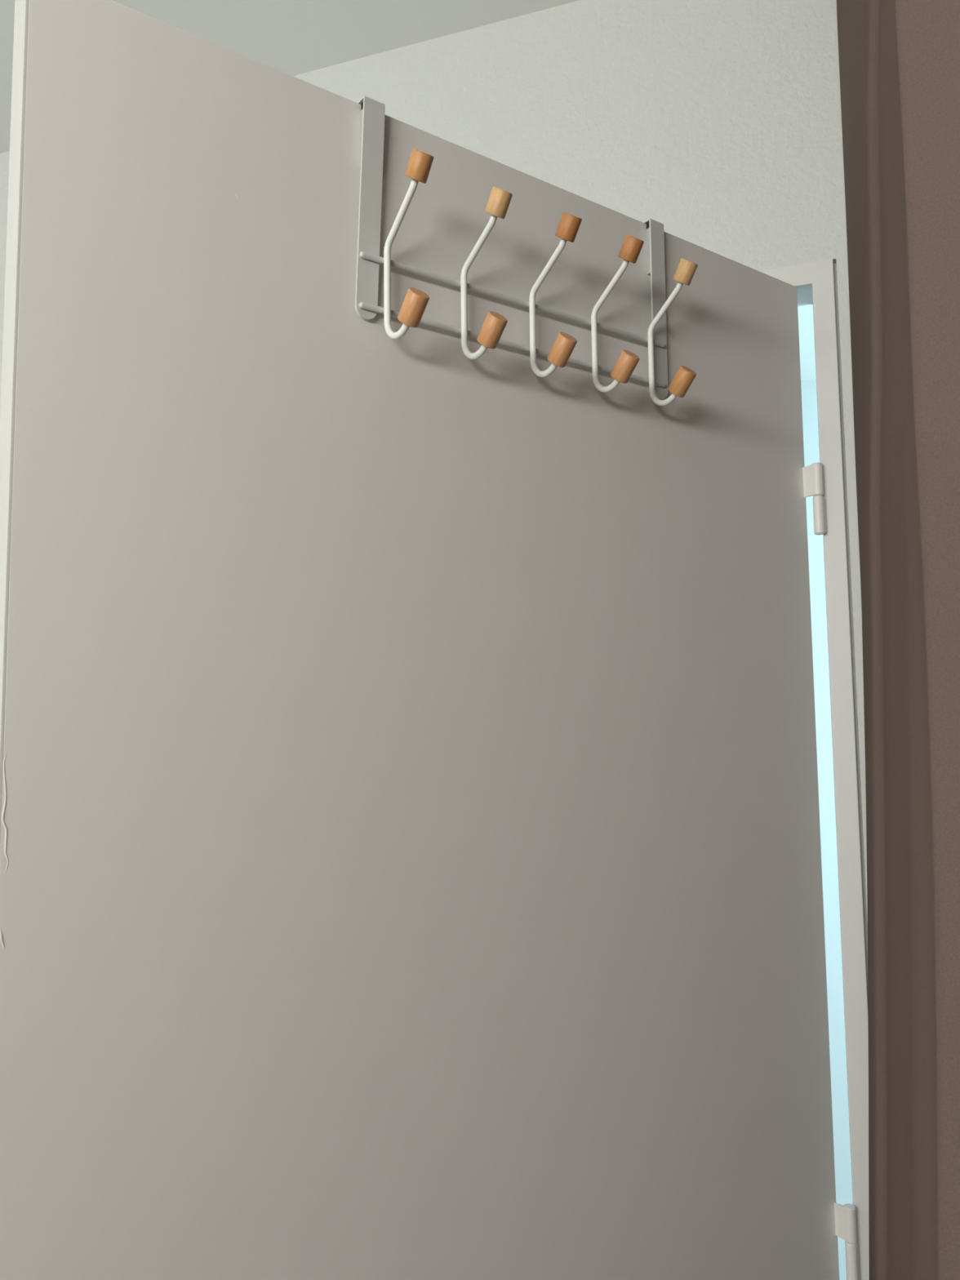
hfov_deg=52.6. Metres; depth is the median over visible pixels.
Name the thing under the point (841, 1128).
wall
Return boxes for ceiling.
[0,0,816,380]
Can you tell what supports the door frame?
attached to the wall at (717, 123)
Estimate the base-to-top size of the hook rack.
0.214 m
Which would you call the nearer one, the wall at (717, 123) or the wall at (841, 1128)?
the wall at (717, 123)
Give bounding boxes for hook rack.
[355,95,697,405]
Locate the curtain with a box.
[836,0,959,1279]
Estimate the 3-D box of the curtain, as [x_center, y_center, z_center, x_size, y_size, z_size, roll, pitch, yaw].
[0.193,0.262,0.205,0.118,2.430,1.769,-2,-5,15]
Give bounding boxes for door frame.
[758,258,869,1279]
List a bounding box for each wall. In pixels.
[0,0,867,995]
[800,378,853,1279]
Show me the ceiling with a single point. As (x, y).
(293, 37)
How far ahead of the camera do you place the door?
0.78 m
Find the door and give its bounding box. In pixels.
[0,0,859,1279]

